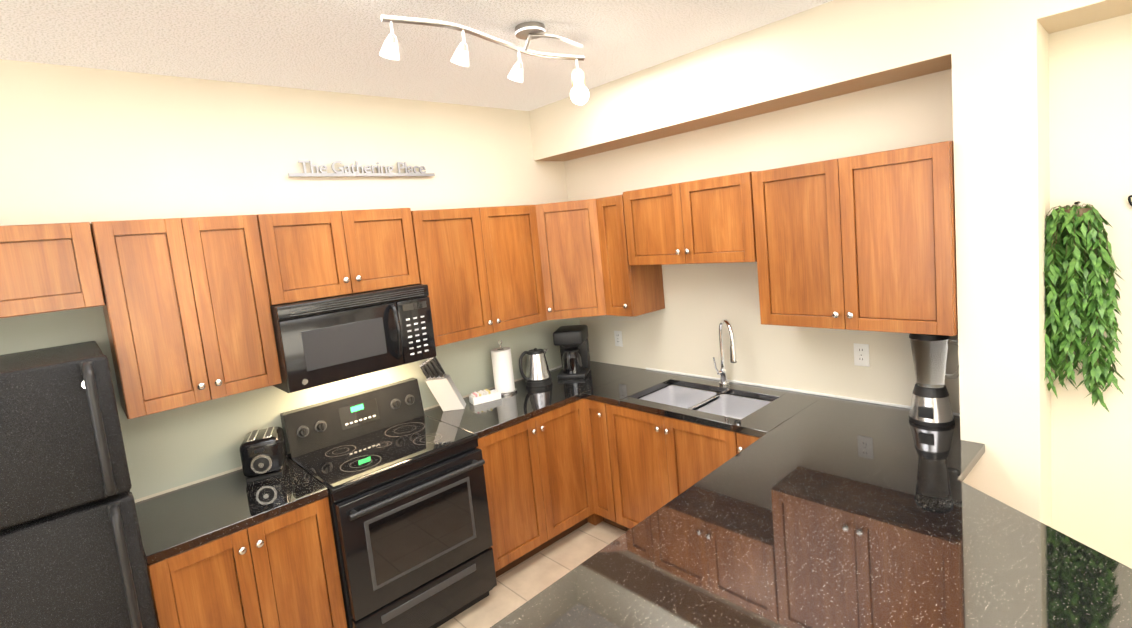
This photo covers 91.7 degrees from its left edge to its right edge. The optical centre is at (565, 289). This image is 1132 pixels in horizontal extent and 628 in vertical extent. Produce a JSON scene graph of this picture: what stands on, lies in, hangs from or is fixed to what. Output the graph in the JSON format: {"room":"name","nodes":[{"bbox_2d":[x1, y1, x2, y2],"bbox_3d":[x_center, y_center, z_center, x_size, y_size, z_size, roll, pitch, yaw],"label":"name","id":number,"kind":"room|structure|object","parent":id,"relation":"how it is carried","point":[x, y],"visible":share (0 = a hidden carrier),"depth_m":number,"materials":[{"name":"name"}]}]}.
{"room":"kitchen","nodes":[
{"label":"kitchen","id":0,"kind":"room"},
{"bbox_2d":[0,59,579,502],"bbox_3d":[-2.169,0.490,2.324,6.320,2.815,0.122,-11,8,-42],"label":"wall","id":1,"kind":"structure","parent":0,"point":[84,145],"depth_m":2.69,"materials":[{"name":"beige paint"}]},
{"bbox_2d":[0,222,111,317],"bbox_3d":[-2.076,-0.070,2.087,0.445,0.325,0.338,-11,8,-42],"label":"upper cabinet","id":2,"kind":"object","parent":1,"relation":"attached to","point":[45,268],"depth_m":2.03,"materials":[{"name":"brown wood"}]},
{"bbox_2d":[96,217,231,418],"bbox_3d":[-1.764,0.103,2.377,0.343,0.787,0.338,-11,8,-42],"label":"upper cabinet","id":3,"kind":"object","parent":1,"relation":"attached to","point":[163,322],"depth_m":2.26,"materials":[{"name":"brown wood"}]},
{"bbox_2d":[204,214,287,394],"bbox_3d":[-1.575,0.066,2.550,0.404,0.787,0.338,-11,8,-42],"label":"upper cabinet","id":4,"kind":"object","parent":1,"relation":"attached to","point":[245,257],"depth_m":2.47,"materials":[{"name":"brown wood"}]},
{"bbox_2d":[276,210,367,302],"bbox_3d":[-1.329,-0.166,2.773,0.435,0.420,0.338,-11,8,-42],"label":"upper cabinet","id":5,"kind":"object","parent":1,"relation":"attached to","point":[323,255],"depth_m":2.68,"materials":[{"name":"brown wood"}]},
{"bbox_2d":[270,284,435,392],"bbox_3d":[-1.121,0.221,2.868,0.756,0.402,0.486,-11,8,-42],"label":"microwave","id":6,"kind":"object","parent":5,"relation":"attached to","point":[322,341],"visible":1,"depth_m":2.69,"materials":[{"name":"black metal"}]},
{"bbox_2d":[288,160,434,176],"bbox_3d":[-1.141,-0.688,3.145,0.850,0.090,0.034,-11,8,-42],"label":"sign","id":7,"kind":"object","parent":1,"relation":"attached to","point":[345,173],"visible":0.94,"depth_m":3.09,"materials":[{"name":"silver metal"}]},
{"bbox_2d":[356,208,423,290],"bbox_3d":[-1.095,-0.212,2.987,0.435,0.420,0.338,-11,8,-42],"label":"door","id":8,"kind":"structure","parent":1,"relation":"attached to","point":[389,239],"depth_m":2.92,"materials":[{"name":"brown wood"}]},
{"bbox_2d":[416,208,483,346],"bbox_3d":[-0.757,-0.084,3.299,0.559,0.771,0.338,-11,8,-42],"label":"upper cabinet","id":9,"kind":"object","parent":1,"relation":"attached to","point":[447,243],"depth_m":3.17,"materials":[{"name":"brown wood"}]},
{"bbox_2d":[472,205,543,334],"bbox_3d":[-0.427,-0.145,3.578,0.543,0.771,0.373,-11,8,-42],"label":"upper cabinet","id":10,"kind":"object","parent":1,"relation":"attached to","point":[505,236],"depth_m":3.44,"materials":[{"name":"brown wood"}]},
{"bbox_2d":[532,198,607,320],"bbox_3d":[0.040,-0.214,3.804,0.671,0.771,0.671,-11,8,-42],"label":"upper cabinet","id":11,"kind":"object","parent":1,"relation":"attached to","point":[569,247],"depth_m":3.61,"materials":[{"name":"brown wood"}]},
{"bbox_2d":[0,0,832,110],"bbox_3d":[-0.416,-0.922,0.099,6.300,0.100,5.700,-11,8,-42],"label":"ceiling","id":12,"kind":"structure","parent":0,"point":[329,45],"depth_m":2.36,"materials":[{"name":"white paint"}]},
{"bbox_2d":[379,15,588,104],"bbox_3d":[-0.280,-0.960,2.273,1.011,0.299,0.212,-11,8,-42],"label":"spotlight","id":13,"kind":"object","parent":12,"relation":"attached to","point":[529,32],"visible":1,"depth_m":2.32,"materials":[{"name":"silver metal"}]},
{"bbox_2d":[437,521,625,627],"bbox_3d":[-0.134,1.963,0.399,6.300,0.100,5.700,-11,8,-42],"label":"floor","id":14,"kind":"structure","parent":0,"point":[520,584],"depth_m":3.15,"materials":[{"name":"beige tile"}]},
{"bbox_2d":[0,341,157,627],"bbox_3d":[-1.934,1.083,1.886,0.760,1.685,0.845,-11,8,-42],"label":"refrigerator","id":15,"kind":"object","parent":14,"relation":"on","point":[72,554],"visible":1,"depth_m":1.74,"materials":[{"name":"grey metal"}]},
{"bbox_2d":[146,497,346,627],"bbox_3d":[-1.453,1.384,2.484,0.646,0.872,0.628,-11,8,-42],"label":"base cabinet","id":16,"kind":"object","parent":14,"relation":"on","point":[282,570],"depth_m":2.24,"materials":[{"name":"brown wood"}]},
{"bbox_2d":[135,457,328,564],"bbox_3d":[-1.495,0.933,2.435,0.646,0.035,0.633,-11,8,-42],"label":"countertop","id":17,"kind":"structure","parent":16,"relation":"on","point":[172,523],"depth_m":2.34,"materials":[{"name":"black stone"}]},
{"bbox_2d":[239,426,286,481],"bbox_3d":[-1.469,0.791,2.672,0.172,0.189,0.247,-8,6,-22],"label":"toaster","id":18,"kind":"object","parent":17,"relation":"on","point":[263,453],"visible":0.98,"depth_m":2.59,"materials":[{"name":"black metal"}]},
{"bbox_2d":[280,378,496,627],"bbox_3d":[-0.902,1.155,2.891,0.758,1.135,0.754,-11,8,-42],"label":"range","id":19,"kind":"object","parent":14,"relation":"on","point":[396,471],"visible":1,"depth_m":2.72,"materials":[{"name":"black metal"}]},
{"bbox_2d":[476,399,593,577],"bbox_3d":[-0.338,1.172,3.477,0.837,0.872,0.669,-11,8,-42],"label":"base cabinet","id":20,"kind":"object","parent":14,"relation":"on","point":[554,475],"depth_m":3.24,"materials":[{"name":"brown wood"}]},
{"bbox_2d":[424,379,582,438],"bbox_3d":[-0.405,0.722,3.432,0.807,0.035,0.635,-11,8,-42],"label":"countertop","id":21,"kind":"structure","parent":20,"relation":"on","point":[483,419],"depth_m":3.31,"materials":[{"name":"black stone"}]},
{"bbox_2d":[419,357,465,410],"bbox_3d":[-0.764,0.570,3.400,0.244,0.341,0.100,-6,6,-3],"label":"knife block","id":22,"kind":"object","parent":21,"relation":"on","point":[443,389],"visible":0.96,"depth_m":3.36,"materials":[{"name":"grey"}]},
{"bbox_2d":[469,389,500,404],"bbox_3d":[-0.517,0.674,3.505,0.185,0.065,0.085,-9,7,-29],"label":"caddy","id":23,"kind":"object","parent":21,"relation":"on","point":[481,397],"visible":0.96,"depth_m":3.48,"materials":[{"name":"white plastic"}]},
{"bbox_2d":[491,340,516,395],"bbox_3d":[-0.420,0.505,3.633,0.156,0.355,0.156,-11,8,-42],"label":"paper towel holder","id":24,"kind":"object","parent":21,"relation":"on","point":[502,367],"visible":0.9,"depth_m":3.58,"materials":[{"name":"white paper"}]},
{"bbox_2d":[523,361,984,472],"bbox_3d":[0.796,0.624,3.182,0.638,0.047,2.628,-11,8,-42],"label":"countertop","id":25,"kind":"structure","parent":20,"relation":"on","point":[856,423],"depth_m":2.74,"materials":[{"name":"black stone"}]},
{"bbox_2d":[519,348,551,386],"bbox_3d":[-0.219,0.525,3.764,0.248,0.248,0.184,-11,8,-42],"label":"kettle","id":26,"kind":"object","parent":25,"relation":"on","point":[538,374],"visible":1,"depth_m":3.72,"materials":[{"name":"silver metal"}]},
{"bbox_2d":[553,325,590,378],"bbox_3d":[0.042,0.441,3.911,0.210,0.335,0.292,-4,6,13],"label":"coffee maker","id":27,"kind":"object","parent":25,"relation":"on","point":[571,341],"visible":1,"depth_m":3.84,"materials":[{"name":"black plastic"}]},
{"bbox_2d":[637,384,769,418],"bbox_3d":[0.786,0.731,3.186,0.444,0.158,0.759,-11,8,-42],"label":"sink","id":28,"kind":"object","parent":25,"relation":"in","point":[733,406],"visible":0.19,"depth_m":3.29,"materials":[{"name":"white ceramic"}]},
{"bbox_2d":[713,319,736,385],"bbox_3d":[0.955,0.377,3.267,0.152,0.418,0.194,-11,8,-42],"label":"faucet","id":29,"kind":"object","parent":25,"relation":"on","point":[722,373],"visible":1,"depth_m":3.32,"materials":[{"name":"silver metal"}]},
{"bbox_2d":[909,333,958,426],"bbox_3d":[1.665,0.386,2.476,0.176,0.425,0.219,-11,8,-42],"label":"blender","id":30,"kind":"object","parent":25,"relation":"on","point":[930,406],"visible":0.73,"depth_m":2.44,"materials":[{"name":"silver metal"}]},
{"bbox_2d":[582,398,652,529],"bbox_3d":[0.443,1.078,3.640,0.669,0.872,0.269,-11,8,-42],"label":"base cabinet","id":31,"kind":"object","parent":14,"relation":"on","point":[603,420],"depth_m":3.42,"materials":[{"name":"brown wood"}]},
{"bbox_2d":[614,414,724,531],"bbox_3d":[0.814,1.171,3.285,0.628,0.689,0.877,-11,8,-42],"label":"base cabinet","id":32,"kind":"object","parent":14,"relation":"on","point":[660,457],"depth_m":3.09,"materials":[{"name":"brown wood"}]},
{"bbox_2d":[722,429,753,461],"bbox_3d":[1.148,1.086,2.903,0.628,0.872,0.252,-11,8,-42],"label":"base cabinet","id":33,"kind":"object","parent":14,"relation":"on","point":[733,443],"depth_m":2.72,"materials":[{"name":"brown wood"}]},
{"bbox_2d":[750,436,760,441],"bbox_3d":[1.419,1.093,2.578,0.669,0.872,0.712,-11,8,-42],"label":"base cabinet","id":34,"kind":"object","parent":14,"relation":"on","point":[755,438],"depth_m":2.63,"materials":[{"name":"brown wood"}]},
{"bbox_2d":[490,429,1131,627],"bbox_3d":[0.596,0.852,1.244,2.310,0.035,1.480,-11,8,-42],"label":"countertop","id":35,"kind":"structure","parent":34,"relation":"on","point":[807,509],"depth_m":1.58,"materials":[{"name":"black stone"}]},
{"bbox_2d":[529,0,1131,568],"bbox_3d":[1.919,0.103,2.192,0.420,2.815,5.600,-11,8,-42],"label":"wall","id":36,"kind":"structure","parent":0,"point":[1025,106],"depth_m":2.27,"materials":[{"name":"beige paint"}]},
{"bbox_2d":[614,331,622,346],"bbox_3d":[0.385,0.359,4.045,0.008,0.116,0.072,-11,8,-42],"label":"electrical outlet","id":37,"kind":"object","parent":36,"relation":"attached to","point":[618,338],"visible":1,"depth_m":4.04,"materials":[{"name":"white plastic"}]},
{"bbox_2d":[600,191,664,316],"bbox_3d":[0.420,-0.231,3.609,0.373,0.771,0.340,-11,8,-42],"label":"upper cabinet","id":38,"kind":"object","parent":36,"relation":"attached to","point":[632,292],"depth_m":3.51,"materials":[{"name":"brown wood"}]},
{"bbox_2d":[628,182,695,268],"bbox_3d":[0.655,-0.398,3.344,0.338,0.460,0.484,-11,8,-42],"label":"upper cabinet","id":39,"kind":"object","parent":36,"relation":"attached to","point":[661,215],"depth_m":3.21,"materials":[{"name":"brown wood"}]},
{"bbox_2d":[688,171,755,263],"bbox_3d":[0.905,-0.394,3.072,0.338,0.460,0.484,-11,8,-42],"label":"upper cabinet","id":40,"kind":"object","parent":36,"relation":"attached to","point":[723,223],"depth_m":2.91,"materials":[{"name":"brown wood"}]},
{"bbox_2d":[752,156,859,329],"bbox_3d":[1.227,-0.226,2.755,0.338,0.780,0.539,-11,8,-42],"label":"upper cabinet","id":41,"kind":"object","parent":36,"relation":"attached to","point":[808,266],"depth_m":2.61,"materials":[{"name":"brown wood"}]},
{"bbox_2d":[853,343,869,366],"bbox_3d":[1.511,0.333,2.811,0.008,0.116,0.072,-11,8,-42],"label":"electrical outlet","id":42,"kind":"object","parent":36,"relation":"attached to","point":[861,354],"visible":1,"depth_m":2.81,"materials":[{"name":"white plastic"}]},
{"bbox_2d":[852,141,957,335],"bbox_3d":[1.493,-0.222,2.466,0.338,0.780,0.476,-11,8,-42],"label":"upper cabinet","id":43,"kind":"object","parent":36,"relation":"attached to","point":[858,243],"depth_m":2.30,"materials":[{"name":"brown wood"}]},
{"bbox_2d":[1044,201,1123,412],"bbox_3d":[1.956,0.062,2.124,0.219,0.796,0.296,-11,8,-42],"label":"hanging plant","id":44,"kind":"object","parent":36,"relation":"hanging from","point":[1072,309],"visible":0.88,"depth_m":2.07,"materials":[{"name":"green plant"}]}
]}

